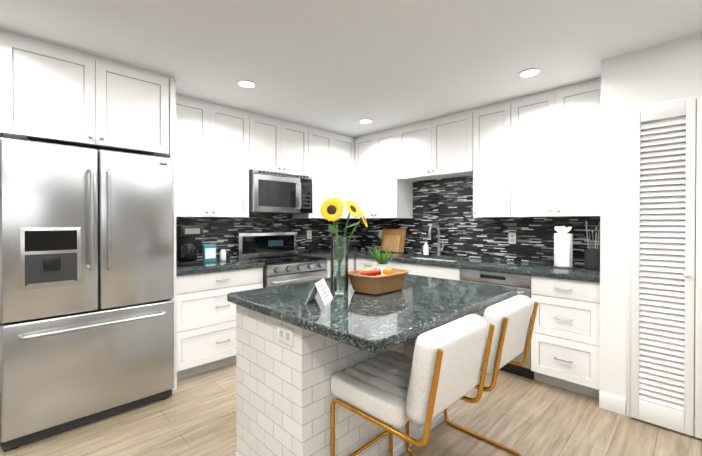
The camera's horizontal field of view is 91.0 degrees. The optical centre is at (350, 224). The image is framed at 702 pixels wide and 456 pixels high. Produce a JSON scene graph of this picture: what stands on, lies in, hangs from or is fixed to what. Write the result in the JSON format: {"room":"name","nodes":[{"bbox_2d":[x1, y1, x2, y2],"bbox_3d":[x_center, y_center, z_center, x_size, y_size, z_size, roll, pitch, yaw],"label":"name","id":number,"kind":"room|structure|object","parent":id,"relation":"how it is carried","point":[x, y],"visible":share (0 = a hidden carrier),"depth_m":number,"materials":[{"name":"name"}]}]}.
{"room":"kitchen","nodes":[
{"label":"kitchen","id":0,"kind":"room"},
{"bbox_2d":[176,213,353,259],"bbox_3d":[-2.251,0.066,2.894,6.600,2.470,0.104,0,1,-45],"label":"wall","id":1,"kind":"structure","parent":0,"point":[220,233],"depth_m":4.05,"materials":[{"name":"black tile"}]},
{"bbox_2d":[0,29,99,148],"bbox_3d":[-2.159,-0.854,2.422,0.497,0.618,0.687,0,1,-45],"label":"upper cabinet","id":2,"kind":"object","parent":1,"relation":"attached to","point":[53,93],"depth_m":2.19,"materials":[{"name":"white wood"}]},
{"bbox_2d":[97,57,171,156],"bbox_3d":[-1.818,-0.856,2.761,0.465,0.618,0.687,0,1,-45],"label":"upper cabinet","id":3,"kind":"object","parent":1,"relation":"attached to","point":[136,103],"depth_m":2.52,"materials":[{"name":"white wood"}]},
{"bbox_2d":[170,89,211,216],"bbox_3d":[-1.599,-0.620,3.234,0.410,1.097,0.328,0,1,-45],"label":"upper cabinet","id":4,"kind":"object","parent":1,"relation":"attached to","point":[191,117],"depth_m":3.16,"materials":[{"name":"white wood"}]},
{"bbox_2d":[212,103,251,217],"bbox_3d":[-1.308,-0.622,3.523,0.410,1.097,0.328,0,1,-45],"label":"upper cabinet","id":5,"kind":"object","parent":1,"relation":"attached to","point":[231,127],"depth_m":3.42,"materials":[{"name":"white wood"}]},
{"bbox_2d":[252,113,283,172],"bbox_3d":[-1.025,-0.871,3.803,0.380,0.602,0.328,0,1,-45],"label":"upper cabinet","id":6,"kind":"object","parent":1,"relation":"attached to","point":[267,132],"depth_m":3.71,"materials":[{"name":"white wood"}]},
{"bbox_2d":[249,169,311,213],"bbox_3d":[-0.841,-0.348,3.890,0.754,0.435,0.452,0,1,-45],"label":"microwave","id":7,"kind":"object","parent":6,"relation":"attached to","point":[278,192],"visible":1,"depth_m":3.72,"materials":[{"name":"silver metal"}]},
{"bbox_2d":[284,120,311,175],"bbox_3d":[-0.755,-0.873,4.071,0.380,0.602,0.328,0,1,-45],"label":"upper cabinet","id":8,"kind":"object","parent":1,"relation":"attached to","point":[297,137],"depth_m":3.99,"materials":[{"name":"white wood"}]},
{"bbox_2d":[307,230,311,238],"bbox_3d":[-0.545,0.133,4.511,0.072,0.115,0.007,0,1,-45],"label":"electrical outlet plate","id":9,"kind":"object","parent":1,"relation":"attached to","point":[309,232],"depth_m":4.51,"materials":[{"name":"white plastic"}]},
{"bbox_2d":[293,127,335,218],"bbox_3d":[-0.480,-0.628,4.347,0.387,1.097,0.328,0,1,-45],"label":"upper cabinet","id":10,"kind":"object","parent":1,"relation":"attached to","point":[323,141],"depth_m":4.25,"materials":[{"name":"white wood"}]},
{"bbox_2d":[336,133,355,218],"bbox_3d":[-0.205,-0.630,4.620,0.388,1.097,0.328,0,1,-45],"label":"upper cabinet","id":11,"kind":"object","parent":1,"relation":"attached to","point":[345,145],"depth_m":4.53,"materials":[{"name":"white wood"}]},
{"bbox_2d":[0,362,701,455],"bbox_3d":[0.392,1.368,0.528,7.000,0.100,8.000,0,1,-45],"label":"floor","id":12,"kind":"structure","parent":0,"point":[194,415],"depth_m":2.20,"materials":[{"name":"brown wood"}]},
{"bbox_2d":[0,134,173,450],"bbox_3d":[-1.905,0.392,2.519,0.920,1.825,0.866,0,1,-45],"label":"fridge","id":13,"kind":"object","parent":12,"relation":"on","point":[86,285],"visible":1,"depth_m":2.19,"materials":[{"name":"silver metal"}]},
{"bbox_2d":[171,269,262,388],"bbox_3d":[-1.357,0.855,3.287,0.815,0.888,0.608,0,1,-45],"label":"base cabinet","id":14,"kind":"object","parent":12,"relation":"on","point":[204,319],"depth_m":2.98,"materials":[{"name":"white wood"}]},
{"bbox_2d":[174,258,263,276],"bbox_3d":[-1.345,0.389,3.272,0.815,0.040,0.642,0,1,-45],"label":"countertop","id":15,"kind":"structure","parent":14,"relation":"on","point":[219,266],"depth_m":3.08,"materials":[{"name":"grey stone"}]},
{"bbox_2d":[176,225,203,266],"bbox_3d":[-1.514,0.188,3.179,0.192,0.360,0.300,0,1,-45],"label":"coffee maker","id":16,"kind":"object","parent":15,"relation":"on","point":[186,250],"visible":0.85,"depth_m":3.09,"materials":[{"name":"black plastic"}]},
{"bbox_2d":[203,244,215,261],"bbox_3d":[-1.388,0.282,3.389,0.120,0.170,0.042,0,1,-45],"label":"box","id":17,"kind":"object","parent":15,"relation":"on","point":[209,252],"visible":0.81,"depth_m":3.37,"materials":[{"name":"teal cardboard"}]},
{"bbox_2d":[220,249,225,260],"bbox_3d":[-1.296,0.309,3.495,0.060,0.115,0.060,0,1,-45],"label":"jar","id":18,"kind":"object","parent":15,"relation":"on","point":[222,254],"visible":1,"depth_m":3.47,"materials":[{"name":"white ceramic"}]},
{"bbox_2d":[236,232,327,287],"bbox_3d":[-0.735,0.695,3.787,0.759,1.200,0.721,0,1,-45],"label":"range","id":19,"kind":"object","parent":12,"relation":"on","point":[279,257],"visible":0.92,"depth_m":3.76,"materials":[{"name":"silver metal"}]},
{"bbox_2d":[320,257,355,277],"bbox_3d":[-0.345,0.848,4.293,0.492,0.888,0.608,0,1,-45],"label":"base cabinet","id":20,"kind":"object","parent":12,"relation":"on","point":[351,260],"depth_m":4.15,"materials":[{"name":"white wood"}]},
{"bbox_2d":[297,249,384,260],"bbox_3d":[-0.115,0.381,4.495,1.108,0.040,0.642,0,1,-45],"label":"countertop","id":21,"kind":"structure","parent":20,"relation":"on","point":[326,254],"depth_m":4.30,"materials":[{"name":"grey stone"}]},
{"bbox_2d":[348,242,351,250],"bbox_3d":[-0.035,0.288,4.637,0.086,0.140,0.086,0,1,-45],"label":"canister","id":22,"kind":"object","parent":21,"relation":"on","point":[350,246],"visible":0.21,"depth_m":4.61,"materials":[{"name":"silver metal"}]},
{"bbox_2d":[235,306,447,455],"bbox_3d":[0.007,0.862,2.116,1.224,0.889,0.612,0,1,-45],"label":"kitchen island","id":23,"kind":"object","parent":12,"relation":"on","point":[294,352],"depth_m":1.64,"materials":[{"name":"tile"}]},
{"bbox_2d":[277,324,292,346],"bbox_3d":[-0.297,0.498,1.556,0.007,0.075,0.120,0,1,-45],"label":"outlet","id":24,"kind":"object","parent":23,"relation":"attached to","point":[284,331],"depth_m":1.55,"materials":[{"name":"white plastic"}]},
{"bbox_2d":[227,274,517,353],"bbox_3d":[0.152,0.398,1.968,1.300,0.041,1.090,0,1,-45],"label":"island countertop","id":25,"kind":"structure","parent":23,"relation":"on","point":[372,324],"depth_m":1.60,"materials":[{"name":"grey stone"}]},
{"bbox_2d":[305,278,332,304],"bbox_3d":[-0.156,0.329,1.710,0.100,0.100,0.160,0,0,10],"label":"card sign","id":26,"kind":"object","parent":25,"relation":"on","point":[321,288],"visible":1,"depth_m":1.70,"materials":[{"name":"white paper"}]},
{"bbox_2d":[319,197,367,294],"bbox_3d":[-0.042,0.110,1.936,0.338,0.535,0.153,0,1,-45],"label":"vase","id":27,"kind":"object","parent":25,"relation":"on","point":[331,209],"visible":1,"depth_m":1.87,"materials":[{"name":"clear glass"}]},
{"bbox_2d":[348,267,408,294],"bbox_3d":[0.156,0.311,1.978,0.347,0.132,0.251,0,1,-45],"label":"basket","id":28,"kind":"object","parent":25,"relation":"on","point":[377,281],"visible":0.94,"depth_m":1.89,"materials":[{"name":"wood"}]},
{"bbox_2d":[369,246,397,266],"bbox_3d":[0.241,0.267,2.643,0.176,0.210,0.184,0,1,-45],"label":"potted plant","id":29,"kind":"object","parent":25,"relation":"on","point":[381,259],"visible":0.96,"depth_m":2.63,"materials":[{"name":"green plant"}]},
{"bbox_2d":[356,258,377,269],"bbox_3d":[0.420,0.848,4.316,0.608,0.888,0.422,0,1,-45],"label":"base cabinet","id":30,"kind":"object","parent":12,"relation":"on","point":[361,263],"depth_m":4.13,"materials":[{"name":"white wood"}]},
{"bbox_2d":[330,314,494,455],"bbox_3d":[0.259,0.851,1.524,0.450,0.918,0.574,0,1,-45],"label":"stool","id":31,"kind":"object","parent":12,"relation":"on","point":[437,373],"visible":1,"depth_m":1.37,"materials":[{"name":"fabric"}]},
{"bbox_2d":[388,262,490,280],"bbox_3d":[0.906,0.851,3.826,0.608,0.888,0.958,0,1,-45],"label":"base cabinet","id":32,"kind":"object","parent":12,"relation":"on","point":[445,272],"depth_m":3.49,"materials":[{"name":"white wood"}]},
{"bbox_2d":[405,295,538,455],"bbox_3d":[0.663,0.848,1.926,0.450,0.918,0.574,0,1,-45],"label":"stool","id":33,"kind":"object","parent":12,"relation":"on","point":[509,318],"visible":0.46,"depth_m":1.73,"materials":[{"name":"fabric"}]},
{"bbox_2d":[460,268,533,379],"bbox_3d":[1.438,0.857,3.236,0.652,0.885,0.622,0,1,-45],"label":"dishwasher","id":34,"kind":"object","parent":12,"relation":"on","point":[521,283],"visible":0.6,"depth_m":2.97,"materials":[{"name":"silver metal"}]},
{"bbox_2d":[527,274,599,398],"bbox_3d":[1.853,0.858,2.875,0.608,0.888,0.467,0,1,-45],"label":"base cabinet","id":35,"kind":"object","parent":12,"relation":"on","point":[565,341],"depth_m":2.65,"materials":[{"name":"white wood"}]},
{"bbox_2d":[355,251,599,281],"bbox_3d":[1.141,0.387,3.562,0.641,0.040,2.451,0,1,-45],"label":"countertop","id":36,"kind":"structure","parent":35,"relation":"on","point":[537,270],"depth_m":3.11,"materials":[{"name":"grey stone"}]},
{"bbox_2d":[380,229,405,252],"bbox_3d":[0.542,0.208,4.504,0.092,0.296,0.380,0,1,-45],"label":"cutting board","id":37,"kind":"object","parent":36,"relation":"on","point":[393,240],"visible":0.9,"depth_m":4.48,"materials":[{"name":"brown wood"}]},
{"bbox_2d":[423,239,428,254],"bbox_3d":[0.890,0.267,4.117,0.086,0.190,0.063,0,1,-45],"label":"soap bottle","id":38,"kind":"object","parent":36,"relation":"on","point":[425,249],"visible":0.98,"depth_m":4.10,"materials":[{"name":"white plastic"}]},
{"bbox_2d":[428,223,443,253],"bbox_3d":[0.980,0.172,3.965,0.248,0.384,0.102,0,1,-45],"label":"faucet","id":39,"kind":"object","parent":36,"relation":"on","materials":[{"name":"silver metal"}]},
{"bbox_2d":[415,254,458,261],"bbox_3d":[0.904,0.494,3.823,0.420,0.202,0.720,0,1,-45],"label":"sink","id":40,"kind":"object","parent":36,"relation":"in","point":[416,255],"depth_m":3.90,"materials":[{"name":"silver metal"}]},
{"bbox_2d":[553,225,573,268],"bbox_3d":[1.813,0.188,2.948,0.156,0.364,0.156,0,1,-45],"label":"paper towel","id":41,"kind":"object","parent":36,"relation":"on","point":[563,248],"visible":1,"depth_m":2.90,"materials":[{"name":"white paper"}]},
{"bbox_2d":[584,220,599,269],"bbox_3d":[2.028,0.168,2.893,0.127,0.405,0.120,0,1,-45],"label":"utensil crock","id":42,"kind":"object","parent":36,"relation":"on","point":[592,258],"visible":0.88,"depth_m":2.86,"materials":[{"name":"grey"}]},
{"bbox_2d":[0,0,701,137],"bbox_3d":[0.392,-1.202,0.510,7.000,0.100,8.000,0,1,-45],"label":"ceiling","id":43,"kind":"structure","parent":0,"point":[343,67],"depth_m":2.23,"materials":[{"name":"white paint"}]},
{"bbox_2d":[236,80,256,88],"bbox_3d":[-0.867,-1.164,2.868,0.168,0.004,0.168,0,0,18],"label":"recessed light","id":44,"kind":"object","parent":43,"relation":"in","point":[248,84],"depth_m":2.87,"materials":[{"name":"white"}]},
{"bbox_2d":[358,119,372,123],"bbox_3d":[0.168,-1.172,3.926,0.168,0.004,0.168,0,0,36],"label":"recessed light","id":45,"kind":"object","parent":43,"relation":"in","point":[364,121],"depth_m":3.93,"materials":[{"name":"white"}]},
{"bbox_2d":[517,68,541,77],"bbox_3d":[1.374,-1.163,2.657,0.168,0.004,0.168,0,0,36],"label":"recessed light","id":46,"kind":"object","parent":43,"relation":"in","point":[527,73],"depth_m":2.65,"materials":[{"name":"white"}]},
{"bbox_2d":[354,176,599,265],"bbox_3d":[1.179,0.058,4.051,0.104,2.470,3.100,0,1,-45],"label":"wall","id":47,"kind":"structure","parent":0,"point":[445,205],"depth_m":3.86,"materials":[{"name":"black tile"}]},
{"bbox_2d":[355,133,374,217],"bbox_3d":[0.294,-0.630,4.631,0.328,1.097,0.353,0,1,-45],"label":"upper cabinet","id":48,"kind":"object","parent":47,"relation":"attached to","point":[364,145],"depth_m":4.51,"materials":[{"name":"white wood"}]},
{"bbox_2d":[375,127,412,217],"bbox_3d":[0.542,-0.628,4.381,0.328,1.097,0.352,0,1,-45],"label":"upper cabinet","id":49,"kind":"object","parent":47,"relation":"attached to","point":[393,198],"depth_m":4.26,"materials":[{"name":"white wood"}]},
{"bbox_2d":[399,119,442,181],"bbox_3d":[0.837,-0.858,4.083,0.328,0.633,0.473,0,1,-45],"label":"upper cabinet","id":50,"kind":"object","parent":47,"relation":"attached to","point":[415,138],"depth_m":3.97,"materials":[{"name":"white wood"}]},
{"bbox_2d":[431,109,474,177],"bbox_3d":[1.170,-0.856,3.748,0.328,0.633,0.472,0,1,-45],"label":"upper cabinet","id":51,"kind":"object","parent":47,"relation":"attached to","point":[452,135],"depth_m":3.63,"materials":[{"name":"white wood"}]},
{"bbox_2d":[471,101,506,217],"bbox_3d":[1.469,-0.621,3.449,0.328,1.097,0.367,0,1,-45],"label":"upper cabinet","id":52,"kind":"object","parent":47,"relation":"attached to","point":[490,176],"depth_m":3.34,"materials":[{"name":"white wood"}]},
{"bbox_2d":[509,233,515,243],"bbox_3d":[1.639,0.140,3.508,0.007,0.115,0.072,0,1,-45],"label":"electrical outlet plate","id":53,"kind":"object","parent":47,"relation":"attached to","point":[512,238],"depth_m":3.50,"materials":[{"name":"white plastic"}]},
{"bbox_2d":[507,89,554,216],"bbox_3d":[1.729,-0.620,3.188,0.328,1.097,0.369,0,1,-45],"label":"upper cabinet","id":54,"kind":"object","parent":47,"relation":"attached to","point":[536,155],"depth_m":3.09,"materials":[{"name":"white wood"}]},
{"bbox_2d":[551,78,600,216],"bbox_3d":[1.988,-0.618,2.927,0.328,1.097,0.366,0,1,-45],"label":"upper cabinet","id":55,"kind":"object","parent":47,"relation":"attached to","point":[576,148],"depth_m":2.84,"materials":[{"name":"white wood"}]},
{"bbox_2d":[599,33,701,415],"bbox_3d":[3.588,0.079,1.159,0.765,2.470,4.400,0,1,-45],"label":"wall","id":56,"kind":"structure","parent":0,"point":[668,71],"depth_m":2.38,"materials":[{"name":"white paint"}]},
{"bbox_2d":[626,95,701,438],"bbox_3d":[2.086,0.261,2.092,0.075,2.092,0.654,0,1,-45],"label":"door","id":57,"kind":"structure","parent":56,"relation":"in","point":[664,299],"depth_m":2.19,"materials":[{"name":"white wood"}]}
]}

